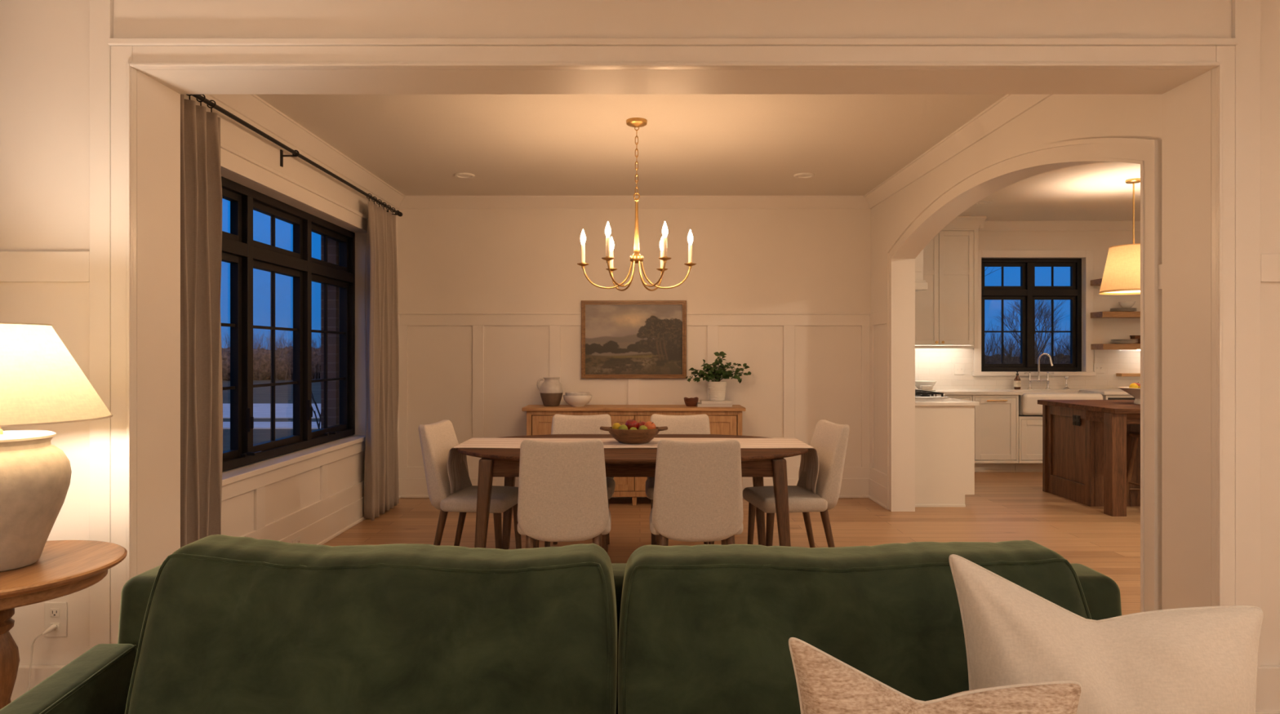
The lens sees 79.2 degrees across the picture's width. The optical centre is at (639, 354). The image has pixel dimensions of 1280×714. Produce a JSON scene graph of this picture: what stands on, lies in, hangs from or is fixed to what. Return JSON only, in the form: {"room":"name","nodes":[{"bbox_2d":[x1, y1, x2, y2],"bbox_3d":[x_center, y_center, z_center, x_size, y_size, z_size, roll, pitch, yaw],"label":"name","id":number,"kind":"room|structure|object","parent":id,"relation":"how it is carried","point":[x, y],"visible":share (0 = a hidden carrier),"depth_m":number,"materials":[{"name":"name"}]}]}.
{"room":"living room","nodes":[
{"label":"living room","id":0,"kind":"room"},
{"bbox_2d":[182,93,397,537],"bbox_3d":[-2.305,-0.155,5.029,0.230,2.900,4.043,0,0,0],"label":"wall","id":1,"kind":"structure","parent":0,"point":[285,497],"depth_m":5.03,"materials":[{"name":"paint"}]},
{"bbox_2d":[221,176,355,471],"bbox_3d":[-2.308,-0.165,4.950,0.185,1.620,2.540,0,0,0],"label":"window","id":2,"kind":"structure","parent":1,"relation":"in","point":[244,254],"depth_m":5.10,"materials":[{"name":"black paint"}]},
{"bbox_2d":[222,435,365,486],"bbox_3d":[-2.223,0.666,4.950,0.135,0.033,2.720,0,0,0],"label":"trim","id":3,"kind":"structure","parent":1,"relation":"attached to","point":[246,472],"depth_m":4.79,"materials":[{"name":"paint"}]},
{"bbox_2d":[220,142,368,231],"bbox_3d":[-2.180,-0.210,4.950,0.020,1.720,2.720,0,0,0],"label":"trim","id":4,"kind":"structure","parent":1,"relation":"attached to","point":[230,162],"depth_m":4.75,"materials":[{"name":"paint"}]},
{"bbox_2d":[189,93,402,217],"bbox_3d":[-2.135,-1.195,4.960,0.111,0.100,3.680,0,0,0],"label":"curtain rod","id":5,"kind":"object","parent":1,"relation":"attached to","point":[295,153],"visible":0.7,"depth_m":4.69,"materials":[{"name":"black metal"}]},
{"bbox_2d":[180,93,222,547],"bbox_3d":[-2.101,0.020,3.546,0.115,2.535,0.660,0,0,0],"label":"curtain","id":6,"kind":"object","parent":5,"relation":"hanging from","point":[201,187],"visible":0.41,"depth_m":3.69,"materials":[{"name":"fabric"}]},
{"bbox_2d":[364,193,399,520],"bbox_3d":[-2.099,0.020,6.321,0.116,2.535,0.710,0,0,0],"label":"curtain","id":7,"kind":"object","parent":5,"relation":"hanging from","point":[381,494],"visible":1,"depth_m":6.21,"materials":[{"name":"fabric"}]},
{"bbox_2d":[207,93,405,208],"bbox_3d":[-2.143,-1.365,5.029,0.094,0.100,3.943,0,0,0],"label":"trim","id":8,"kind":"structure","parent":1,"relation":"attached to","point":[251,106],"depth_m":4.94,"materials":[{"name":"paint"}]},
{"bbox_2d":[221,314,399,541],"bbox_3d":[-2.181,0.384,5.029,0.018,1.483,3.943,0,0,0],"label":"trim","id":9,"kind":"structure","parent":1,"relation":"attached to","point":[282,528],"depth_m":4.92,"materials":[{"name":"paint"}]},
{"bbox_2d":[279,479,400,545],"bbox_3d":[-2.171,1.209,5.013,0.038,0.172,3.913,0,0,0],"label":"baseboard","id":10,"kind":"structure","parent":1,"relation":"attached to","point":[326,529],"depth_m":5.43,"materials":[{"name":"paint"}]},
{"bbox_2d":[320,235,338,428],"bbox_3d":[-2.490,-0.205,4.900,0.120,3.800,5.400,0,0,0],"label":"wall","id":11,"kind":"structure","parent":0,"point":[332,245],"depth_m":6.19,"materials":[{"name":"red brick"}]},
{"bbox_2d":[254,93,1006,195],"bbox_3d":[-0.075,-1.465,4.997,4.430,0.100,4.206,0,0,0],"label":"ceiling","id":12,"kind":"structure","parent":0,"point":[513,144],"depth_m":5.09,"materials":[{"name":"paint"}]},
{"bbox_2d":[453,173,475,178],"bbox_3d":[-1.385,-1.409,6.110,0.160,0.011,0.160,0,0,0],"label":"recessed light","id":13,"kind":"object","parent":12,"relation":"in","point":[464,175],"visible":1,"depth_m":6.11,"materials":[{"name":"white plastic"}]},
{"bbox_2d":[577,117,696,291],"bbox_3d":[-0.020,-0.905,4.690,0.637,1.020,0.724,0,0,-30],"label":"chandelier","id":14,"kind":"object","parent":12,"relation":"hanging from","point":[636,258],"visible":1,"depth_m":4.68,"materials":[{"name":"gold metal"}]},
{"bbox_2d":[793,172,814,178],"bbox_3d":[1.295,-1.409,6.110,0.160,0.011,0.160,0,0,0],"label":"recessed light","id":15,"kind":"object","parent":12,"relation":"in","point":[800,175],"visible":1,"depth_m":6.11,"materials":[{"name":"white plastic"}]},
{"bbox_2d":[397,208,871,466],"bbox_3d":[-0.155,-0.155,7.075,4.530,2.900,0.150,0,0,0],"label":"wall","id":16,"kind":"structure","parent":0,"point":[450,260],"depth_m":7.00,"materials":[{"name":"paint"}]},
{"bbox_2d":[581,300,686,378],"bbox_3d":[-0.056,-0.131,6.973,0.947,0.702,0.051,0,0,0],"label":"framed painting","id":17,"kind":"object","parent":16,"relation":"attached to","point":[620,339],"visible":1,"depth_m":6.96,"materials":[{"name":"paint"}]},
{"bbox_2d":[399,314,869,478],"bbox_3d":[-0.050,0.384,6.991,4.280,1.483,0.018,0,0,0],"label":"trim","id":18,"kind":"structure","parent":16,"relation":"attached to","point":[477,322],"depth_m":6.98,"materials":[{"name":"paint"}]},
{"bbox_2d":[399,478,869,497],"bbox_3d":[-0.050,1.209,6.980,4.280,0.172,0.040,0,0,0],"label":"baseboard","id":19,"kind":"structure","parent":16,"relation":"attached to","point":[408,487],"depth_m":6.97,"materials":[{"name":"paint"}]},
{"bbox_2d":[399,195,870,208],"bbox_3d":[-0.050,-1.365,6.953,4.280,0.100,0.094,0,0,0],"label":"trim","id":20,"kind":"structure","parent":16,"relation":"attached to","point":[409,202],"depth_m":6.95,"materials":[{"name":"paint"}]},
{"bbox_2d":[398,312,871,314],"bbox_3d":[-0.050,-0.365,6.985,4.280,0.015,0.030,0,0,0],"label":"trim","id":21,"kind":"structure","parent":16,"relation":"attached to","point":[398,313],"depth_m":6.97,"materials":[{"name":"paint"}]},
{"bbox_2d":[0,0,1279,665],"bbox_3d":[1.850,-0.180,2.925,10.500,2.950,0.263,0,0,0],"label":"wall","id":22,"kind":"structure","parent":0,"point":[45,44],"depth_m":2.79,"materials":[{"name":"paint"}]},
{"bbox_2d":[44,602,66,637],"bbox_3d":[-2.107,0.958,2.789,0.080,0.126,0.010,0,0,0],"label":"wall outlet","id":23,"kind":"object","parent":22,"relation":"attached to","point":[55,613],"visible":0.96,"depth_m":2.79,"materials":[{"name":"white plastic"}]},
{"bbox_2d":[0,0,1279,666],"bbox_3d":[0.000,-0.060,2.784,6.600,2.710,0.020,0,0,0],"label":"trim","id":24,"kind":"structure","parent":22,"relation":"attached to","point":[1252,268],"depth_m":2.78,"materials":[{"name":"paint"}]},
{"bbox_2d":[10,665,1279,713],"bbox_3d":[0.000,1.209,2.776,6.600,0.172,0.036,0,0,0],"label":"baseboard","id":25,"kind":"structure","parent":22,"relation":"attached to","point":[1268,684],"depth_m":2.77,"materials":[{"name":"paint"}]},
{"bbox_2d":[111,45,1235,644],"bbox_3d":[0.117,0.095,2.781,4.025,2.400,0.026,0,0,0],"label":"trim","id":26,"kind":"structure","parent":22,"relation":"attached to","point":[120,55],"depth_m":2.77,"materials":[{"name":"paint"}]},
{"bbox_2d":[107,37,1238,45],"bbox_3d":[0.117,-1.117,2.776,4.033,0.024,0.036,0,0,0],"label":"trim","id":27,"kind":"structure","parent":22,"relation":"attached to","point":[111,41],"depth_m":2.76,"materials":[{"name":"paint"}]},
{"bbox_2d":[322,471,1140,615],"bbox_3d":[1.900,1.355,2.950,10.600,0.120,12.700,0,0,0],"label":"floor","id":28,"kind":"structure","parent":0,"point":[1003,506],"depth_m":5.78,"materials":[{"name":"brown wood"}]},
{"bbox_2d":[0,540,127,710],"bbox_3d":[-1.915,0.959,2.300,0.652,0.661,0.652,0,0,0],"label":"side table","id":29,"kind":"object","parent":28,"relation":"on","point":[63,568],"visible":0.92,"depth_m":2.28,"materials":[{"name":"brown wood"}]},
{"bbox_2d":[0,322,112,692],"bbox_3d":[-1.915,0.601,2.398,0.577,1.383,0.774,0,0,0],"label":"table lamp","id":30,"kind":"object","parent":29,"relation":"on","point":[42,383],"visible":0.99,"depth_m":2.24,"materials":[{"name":"white ceramic"}]},
{"bbox_2d":[0,430,71,572],"bbox_3d":[-1.915,0.433,2.300,0.364,0.389,0.364,0,0,0],"label":"lamp base","id":31,"kind":"object","parent":30,"relation":"attached to","point":[35,474],"depth_m":2.25,"materials":[{"name":"beige ceramic"}]},
{"bbox_2d":[418,419,521,549],"bbox_3d":[-1.009,0.854,4.664,0.548,0.881,0.470,0,0,9],"label":"dining chair","id":32,"kind":"object","parent":28,"relation":"on","point":[437,439],"visible":0.84,"depth_m":4.50,"materials":[{"name":"fabric"}]},
{"bbox_2d":[0,534,1121,713],"bbox_3d":[-0.040,0.849,1.376,2.405,0.893,1.183,0,0,0],"label":"sofa","id":33,"kind":"object","parent":28,"relation":"on","point":[225,624],"visible":0.88,"depth_m":1.52,"materials":[{"name":"green fabric"}]},
{"bbox_2d":[128,534,617,713],"bbox_3d":[-0.530,0.635,1.593,0.964,0.467,0.332,0,0,0],"label":"cushion","id":34,"kind":"object","parent":33,"relation":"on","point":[232,625],"depth_m":1.51,"materials":[{"name":"green fabric"}]},
{"bbox_2d":[617,540,1088,713],"bbox_3d":[0.437,0.641,1.594,0.964,0.456,0.328,0,0,0],"label":"cushion","id":35,"kind":"object","parent":33,"relation":"on","point":[704,628],"depth_m":1.53,"materials":[{"name":"green fabric"}]},
{"bbox_2d":[788,637,1081,713],"bbox_3d":[0.419,0.625,1.078,0.424,0.434,0.184,0,0,0],"label":"throw pillow","id":36,"kind":"object","parent":33,"relation":"on","point":[826,685],"visible":1,"depth_m":1.09,"materials":[{"name":"beige fabric"}]},
{"bbox_2d":[948,554,1263,713],"bbox_3d":[0.776,0.598,1.262,0.534,0.518,0.218,0,0,0],"label":"throw pillow","id":37,"kind":"object","parent":33,"relation":"on","point":[1191,660],"visible":0.96,"depth_m":1.24,"materials":[{"name":"beige fabric"}]},
{"bbox_2d":[517,439,611,549],"bbox_3d":[-0.384,0.854,3.981,0.470,0.881,0.548,0,0,-2],"label":"dining chair","id":38,"kind":"object","parent":28,"relation":"on","point":[562,491],"visible":0.91,"depth_m":3.75,"materials":[{"name":"fabric"}]},
{"bbox_2d":[544,413,615,552],"bbox_3d":[-0.400,0.854,5.084,0.470,0.881,0.548,0,0,0],"label":"dining chair","id":39,"kind":"object","parent":28,"relation":"on","point":[561,424],"visible":0.36,"depth_m":5.28,"materials":[{"name":"fabric"}]},
{"bbox_2d":[456,434,809,549],"bbox_3d":[-0.040,0.920,4.670,2.100,0.751,1.330,0,0,0],"label":"dining table","id":40,"kind":"object","parent":28,"relation":"on","point":[757,464],"visible":0.59,"depth_m":4.25,"materials":[{"name":"brown wood"}]},
{"bbox_2d":[447,437,818,493],"bbox_3d":[-0.040,0.679,4.720,2.163,0.281,0.538,0,0,0],"label":"table runner","id":41,"kind":"object","parent":40,"relation":"on","point":[809,464],"visible":0.76,"depth_m":4.66,"materials":[{"name":"fabric"}]},
{"bbox_2d":[600,426,667,444],"bbox_3d":[-0.037,0.490,4.700,0.412,0.097,0.258,0,0,0],"label":"dough bowl","id":42,"kind":"object","parent":41,"relation":"on","point":[622,436],"visible":0.97,"depth_m":4.61,"materials":[{"name":"brown wood"}]},
{"bbox_2d":[625,418,638,429],"bbox_3d":[-0.052,0.434,4.720,0.080,0.081,0.080,0,0,0],"label":"apple","id":43,"kind":"object","parent":42,"relation":"in","point":[629,424],"visible":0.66,"depth_m":4.69,"materials":[{"name":"red plant"}]},
{"bbox_2d":[521,404,745,505],"bbox_3d":[-0.052,0.875,6.768,1.901,0.839,0.395,0,0,0],"label":"sideboard","id":44,"kind":"object","parent":28,"relation":"on","point":[722,420],"visible":0.3,"depth_m":6.60,"materials":[{"name":"brown wood"}]},
{"bbox_2d":[536,377,563,406],"bbox_3d":[-0.775,0.330,6.780,0.204,0.252,0.204,0,0,36],"label":"jug","id":45,"kind":"object","parent":44,"relation":"on","point":[551,390],"visible":1,"depth_m":6.71,"materials":[{"name":"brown ceramic"}]},
{"bbox_2d":[563,395,591,406],"bbox_3d":[-0.545,0.407,6.760,0.254,0.098,0.254,0,0,0],"label":"ceramic bowl","id":46,"kind":"object","parent":44,"relation":"on","point":[573,401],"visible":0.89,"depth_m":6.67,"materials":[{"name":"white ceramic"}]},
{"bbox_2d":[564,391,590,395],"bbox_3d":[-0.545,0.390,6.760,0.216,0.108,0.216,0,0,0],"label":"ceramic bowl","id":47,"kind":"object","parent":46,"relation":"in","point":[570,393],"visible":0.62,"depth_m":6.69,"materials":[{"name":"grey ceramic"}]},
{"bbox_2d":[684,397,698,406],"bbox_3d":[0.447,0.417,6.760,0.128,0.078,0.128,0,0,0],"label":"wooden bowl","id":48,"kind":"object","parent":44,"relation":"on","point":[691,402],"visible":1,"depth_m":6.71,"materials":[{"name":"brown wood"}]},
{"bbox_2d":[696,402,732,407],"bbox_3d":[0.645,0.443,6.770,0.300,0.026,0.220,0,0,0],"label":"book","id":49,"kind":"object","parent":44,"relation":"on","point":[699,404],"visible":0.72,"depth_m":6.66,"materials":[{"name":"paper"}]},
{"bbox_2d":[699,400,733,404],"bbox_3d":[0.665,0.418,6.770,0.270,0.024,0.200,0,0,0],"label":"book","id":50,"kind":"object","parent":49,"relation":"on","point":[702,402],"visible":0.98,"depth_m":6.67,"materials":[{"name":"paper"}]},
{"bbox_2d":[686,351,751,400],"bbox_3d":[0.692,0.191,6.770,0.584,0.430,0.176,0,0,0],"label":"potted plant","id":51,"kind":"object","parent":50,"relation":"on","point":[717,388],"visible":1,"depth_m":6.74,"materials":[{"name":"green plant"}]},
{"bbox_2d":[645,413,714,545],"bbox_3d":[0.270,0.854,5.084,0.470,0.881,0.548,0,0,1],"label":"dining chair","id":52,"kind":"object","parent":28,"relation":"on","point":[696,424],"visible":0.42,"depth_m":5.28,"materials":[{"name":"fabric"}]},
{"bbox_2d":[649,440,743,546],"bbox_3d":[0.285,0.854,3.981,0.470,0.881,0.548,0,0,0],"label":"dining chair","id":53,"kind":"object","parent":28,"relation":"on","point":[698,495],"visible":0.87,"depth_m":3.75,"materials":[{"name":"fabric"}]},
{"bbox_2d":[742,419,849,547],"bbox_3d":[0.939,0.854,4.664,0.548,0.881,0.470,0,0,-9],"label":"dining chair","id":54,"kind":"object","parent":28,"relation":"on","point":[829,439],"visible":0.9,"depth_m":4.51,"materials":[{"name":"fabric"}]},
{"bbox_2d":[915,406,974,506],"bbox_3d":[2.548,0.867,7.476,0.568,0.856,1.867,0,0,0],"label":"base cabinet","id":55,"kind":"object","parent":28,"relation":"on","point":[944,436],"visible":0.5,"depth_m":6.55,"materials":[{"name":"paint"}]},
{"bbox_2d":[915,397,978,406],"bbox_3d":[2.563,0.421,7.459,0.598,0.034,1.868,0,0,0],"label":"countertop","id":56,"kind":"structure","parent":55,"relation":"on","point":[948,402],"depth_m":6.53,"materials":[{"name":"white stone"}]},
{"bbox_2d":[915,389,948,398],"bbox_3d":[2.565,0.380,7.480,0.530,0.048,0.760,0,0,0],"label":"gas cooktop","id":57,"kind":"object","parent":56,"relation":"in","point":[918,393],"visible":0.43,"depth_m":7.11,"materials":[{"name":"metal"}]},
{"bbox_2d":[915,394,948,398],"bbox_3d":[2.565,0.398,7.480,0.530,0.012,0.760,0,0,0],"label":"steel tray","id":58,"kind":"object","parent":57,"relation":"on","point":[917,396],"depth_m":7.15,"materials":[{"name":"silver metal"}]},
{"bbox_2d":[938,395,972,400],"bbox_3d":[3.228,0.870,8.729,0.775,0.850,0.617,0,0,0],"label":"base cabinet","id":59,"kind":"object","parent":28,"relation":"on","point":[968,397],"visible":0.09,"depth_m":8.42,"materials":[{"name":"paint"}]},
{"bbox_2d":[930,389,1022,395],"bbox_3d":[3.209,0.426,8.716,1.891,0.036,0.642,0,0,0],"label":"countertop","id":60,"kind":"structure","parent":59,"relation":"on","point":[947,392],"depth_m":8.39,"materials":[{"name":"white stone"}]},
{"bbox_2d":[915,381,937,389],"bbox_3d":[3.245,0.358,8.830,0.272,0.099,0.272,0,0,0],"label":"mixing bowl","id":61,"kind":"object","parent":60,"relation":"on","point":[917,384],"visible":0.46,"depth_m":8.74,"materials":[{"name":"white ceramic"}]},
{"bbox_2d":[1018,391,1102,415],"bbox_3d":[4.595,0.547,8.617,0.870,0.236,0.483,0,0,0],"label":"sink","id":62,"kind":"object","parent":60,"relation":"in","point":[1028,402],"visible":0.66,"depth_m":8.38,"materials":[{"name":"white ceramic"}]},
{"bbox_2d":[972,395,1018,472],"bbox_3d":[3.870,0.870,8.711,0.500,0.850,0.651,0,0,0],"label":"base cabinet","id":63,"kind":"object","parent":28,"relation":"on","point":[996,416],"visible":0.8,"depth_m":8.43,"materials":[{"name":"paint"}]},
{"bbox_2d":[1014,414,1042,472],"bbox_3d":[4.595,0.870,8.729,0.940,0.850,0.617,0,0,0],"label":"base cabinet","id":64,"kind":"object","parent":28,"relation":"on","point":[1030,427],"visible":0.31,"depth_m":8.43,"materials":[{"name":"paint"}]},
{"bbox_2d":[1001,389,1079,391],"bbox_3d":[4.595,0.426,8.948,0.876,0.036,0.177,0,0,0],"label":"countertop","id":65,"kind":"structure","parent":64,"relation":"on","point":[1019,390],"depth_m":8.86,"materials":[{"name":"white stone"}]},
{"bbox_2d":[1013,371,1021,389],"bbox_3d":[4.355,0.302,8.930,0.073,0.212,0.074,0,0,-18],"label":"soap bottle","id":66,"kind":"object","parent":65,"relation":"on","point":[1017,382],"visible":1,"depth_m":8.91,"materials":[{"name":"orange glass"}]},
{"bbox_2d":[1023,352,1053,389],"bbox_3d":[4.615,0.197,8.935,0.345,0.423,0.099,0,0,0],"label":"bridge faucet","id":67,"kind":"object","parent":65,"relation":"on","point":[1038,380],"visible":1,"depth_m":8.94,"materials":[{"name":"silver metal"}]},
{"bbox_2d":[1037,400,1140,516],"bbox_3d":[4.756,0.864,6.737,1.987,0.862,1.195,0,0,0],"label":"kitchen island","id":68,"kind":"object","parent":28,"relation":"on","point":[1087,464],"visible":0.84,"depth_m":6.57,"materials":[{"name":"brown wood"}]},
{"bbox_2d":[1117,386,1140,404],"bbox_3d":[4.385,0.362,6.720,0.408,0.142,0.408,0,0,0],"label":"footed bowl","id":69,"kind":"object","parent":68,"relation":"on","point":[1135,393],"visible":0.4,"depth_m":6.69,"materials":[{"name":"white ceramic"}]},
{"bbox_2d":[1102,395,1134,399],"bbox_3d":[6.030,0.870,8.729,1.920,0.850,0.617,0,0,0],"label":"base cabinet","id":70,"kind":"object","parent":28,"relation":"on","point":[1104,397],"visible":0.06,"depth_m":8.42,"materials":[{"name":"paint"}]},
{"bbox_2d":[1078,389,1129,395],"bbox_3d":[6.013,0.426,8.716,1.955,0.036,0.642,0,0,0],"label":"countertop","id":71,"kind":"structure","parent":70,"relation":"on","point":[1103,392],"depth_m":8.49,"materials":[{"name":"white stone"}]},
{"bbox_2d":[1126,431,1140,502],"bbox_3d":[4.270,0.978,6.430,0.360,0.635,0.352,0,0,0],"label":"bar stool","id":72,"kind":"object","parent":28,"relation":"on","point":[1136,435],"visible":0.23,"depth_m":6.52,"materials":[{"name":"brown wood"}]},
{"bbox_2d":[871,93,1161,511],"bbox_3d":[2.176,-0.180,6.093,0.172,2.950,6.113,0,0,0],"label":"wall","id":73,"kind":"structure","parent":0,"point":[1059,117],"depth_m":5.63,"materials":[{"name":"paint"}]},
{"bbox_2d":[867,479,886,509],"bbox_3d":[2.071,1.209,6.715,0.038,0.172,0.510,0,0,0],"label":"baseboard","id":74,"kind":"structure","parent":73,"relation":"attached to","point":[877,492],"depth_m":6.72,"materials":[{"name":"paint"}]},
{"bbox_2d":[915,249,927,292],"bbox_3d":[2.447,-1.065,7.480,0.366,0.950,0.820,0,0,0],"label":"range hood","id":75,"kind":"object","parent":73,"relation":"attached to","point":[921,285],"visible":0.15,"depth_m":7.09,"materials":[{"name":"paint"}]},
{"bbox_2d":[863,93,1053,208],"bbox_3d":[2.043,-1.365,5.029,0.094,0.100,3.943,0,0,0],"label":"trim","id":76,"kind":"structure","parent":73,"relation":"attached to","point":[1011,106],"depth_m":4.94,"materials":[{"name":"paint"}]},
{"bbox_2d":[869,264,1161,487],"bbox_3d":[2.081,0.384,5.029,0.018,1.483,3.943,0,0,0],"label":"trim","id":77,"kind":"structure","parent":73,"relation":"attached to","point":[879,318],"depth_m":6.91,"materials":[{"name":"paint"}]},
{"bbox_2d":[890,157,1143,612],"bbox_3d":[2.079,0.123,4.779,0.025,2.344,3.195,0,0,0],"label":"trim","id":78,"kind":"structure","parent":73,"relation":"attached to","point":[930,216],"depth_m":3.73,"materials":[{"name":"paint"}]},
{"bbox_2d":[886,137,1161,612],"bbox_3d":[2.082,0.081,4.779,0.019,2.428,3.363,0,0,0],"label":"trim","id":79,"kind":"structure","parent":73,"relation":"attached to","point":[1102,150],"depth_m":3.18,"materials":[{"name":"paint"}]},
{"bbox_2d":[958,161,1140,220],"bbox_3d":[4.645,-1.595,6.072,4.910,0.100,6.356,0,0,0],"label":"ceiling","id":80,"kind":"structure","parent":0,"point":[1100,191],"depth_m":7.57,"materials":[{"name":"paint"}]},
{"bbox_2d":[1098,177,1140,294],"bbox_3d":[4.370,-1.045,6.850,0.531,1.000,0.531,0,0,0],"label":"pendant lamp","id":81,"kind":"object","parent":80,"relation":"hanging from","point":[1122,273],"visible":0.72,"depth_m":6.74,"materials":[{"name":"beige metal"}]},
{"bbox_2d":[1103,290,1140,293],"bbox_3d":[4.370,-0.561,6.850,0.519,0.003,0.519,0,0,0],"label":"diffuser","id":82,"kind":"object","parent":81,"relation":"attached to","point":[1104,291],"depth_m":6.95,"materials":[{"name":"white plastic"}]},
{"bbox_2d":[972,231,1140,372],"bbox_3d":[4.675,-0.180,9.150,4.850,2.950,0.200,0,0,0],"label":"wall","id":83,"kind":"structure","parent":0,"point":[1104,330],"depth_m":9.05,"materials":[{"name":"paint"}]},
{"bbox_2d":[915,216,986,348],"bbox_3d":[3.425,-0.804,8.836,0.950,1.478,0.402,0,0,0],"label":"upper cabinet","id":84,"kind":"object","parent":83,"relation":"attached to","point":[947,313],"visible":0.7,"depth_m":8.73,"materials":[{"name":"paint"}]},
{"bbox_2d":[915,348,1140,389],"bbox_3d":[4.630,0.172,9.044,4.740,0.525,0.012,0,0,0],"label":"wall tile","id":85,"kind":"structure","parent":83,"relation":"attached to","point":[937,365],"depth_m":9.04,"materials":[{"name":"white tile"}]},
{"bbox_2d":[954,364,964,374],"bbox_3d":[3.730,0.180,9.029,0.120,0.118,0.018,0,0,0],"label":"switch plate","id":86,"kind":"object","parent":85,"relation":"attached to","point":[958,369],"visible":1,"depth_m":9.03,"materials":[{"name":"white plastic"}]},
{"bbox_2d":[1093,363,1104,373],"bbox_3d":[5.360,0.165,9.029,0.120,0.118,0.018,0,0,0],"label":"switch plate","id":87,"kind":"object","parent":85,"relation":"attached to","point":[1098,367],"visible":1,"depth_m":9.03,"materials":[{"name":"white plastic"}]},
{"bbox_2d":[981,258,1081,371],"bbox_3d":[4.595,-0.463,9.173,1.220,1.335,0.114,0,0,0],"label":"window","id":88,"kind":"structure","parent":83,"relation":"in","point":[1027,292],"depth_m":9.14,"materials":[{"name":"black paint"}]},
{"bbox_2d":[973,249,1093,372],"bbox_3d":[4.595,-0.492,9.040,1.390,1.445,0.020,0,0,0],"label":"trim","id":89,"kind":"structure","parent":83,"relation":"attached to","point":[1087,255],"depth_m":9.03,"materials":[{"name":"paint"}]},
{"bbox_2d":[972,371,1095,376],"bbox_3d":[4.595,0.231,9.065,1.430,0.049,0.110,0,0,0],"label":"trim","id":90,"kind":"structure","parent":83,"relation":"attached to","point":[982,373],"depth_m":9.01,"materials":[{"name":"paint"}]},
{"bbox_2d":[978,220,1140,231],"bbox_3d":[4.630,-1.495,9.003,4.740,0.100,0.094,0,0,0],"label":"trim","id":91,"kind":"structure","parent":83,"relation":"attached to","point":[988,225],"depth_m":9.00,"materials":[{"name":"paint"}]},
{"bbox_2d":[1090,311,1140,318],"bbox_3d":[5.878,-0.453,8.919,1.245,0.065,0.259,0,0,0],"label":"wall shelf","id":92,"kind":"object","parent":83,"relation":"attached to","point":[1097,314],"visible":0.44,"depth_m":8.79,"materials":[{"name":"brown wood"}]},
{"bbox_2d":[1090,343,1140,349],"bbox_3d":[5.881,-0.085,8.919,1.238,0.065,0.259,0,0,0],"label":"wall shelf","id":93,"kind":"object","parent":83,"relation":"attached to","point":[1099,346],"visible":0.44,"depth_m":8.79,"materials":[{"name":"brown wood"}]},
{"bbox_2d":[1115,373,1140,377],"bbox_3d":[5.930,0.241,8.983,0.740,0.037,0.107,0,0,0],"label":"ledge shelf","id":94,"kind":"object","parent":83,"relation":"attached to","point":[1122,375],"visible":0.44,"depth_m":8.93,"materials":[{"name":"brown wood"}]},
{"label":"outside","id":95,"kind":"structure","parent":0,"visible":0},
{"bbox_2d":[222,378,320,451],"bbox_3d":[0.000,1.845,60.000,280.000,0.200,160.000,0,0,0],"label":"lawn","id":96,"kind":"structure","parent":95,"point":[283,393],"depth_m":29.77,"materials":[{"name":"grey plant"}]},
{"bbox_2d":[221,328,320,381],"bbox_3d":[-32.988,-0.158,54.790,36.642,4.351,13.234,0,0,0],"label":"thicket","id":97,"kind":"object","parent":96,"relation":"on","point":[261,357],"visible":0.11,"depth_m":51.78,"materials":[{"name":"brown plant"}]},
{"bbox_2d":[984,322,1070,364],"bbox_3d":[13.732,0.242,29.240,12.138,3.424,7.207,0,0,0],"label":"thicket","id":98,"kind":"object","parent":96,"relation":"on","point":[1060,358],"visible":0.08,"depth_m":28.40,"materials":[{"name":"brown plant"}]},
{"bbox_2d":[991,299,1067,364],"bbox_3d":[12.947,-0.225,25.692,2.211,3.944,2.706,0,0,37],"label":"bare tree","id":99,"kind":"object","parent":96,"relation":"on","point":[1045,308],"visible":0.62,"depth_m":25.59,"materials":[{"name":"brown plant"}]},
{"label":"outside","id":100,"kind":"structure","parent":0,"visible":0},
{"bbox_2d":[222,422,320,429],"bbox_3d":[-62.000,1.730,18.800,116.000,0.030,1.600,0,0,0],"label":"pavement","id":101,"kind":"structure","parent":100,"point":[226,425],"depth_m":18.57,"materials":[{"name":"grey concrete"}]},
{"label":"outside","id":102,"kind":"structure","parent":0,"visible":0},
{"bbox_2d":[222,403,320,418],"bbox_3d":[-62.000,1.735,24.000,116.000,0.020,6.000,0,0,0],"label":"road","id":103,"kind":"structure","parent":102,"point":[260,411],"depth_m":23.50,"materials":[{"name":"grey asphalt"}]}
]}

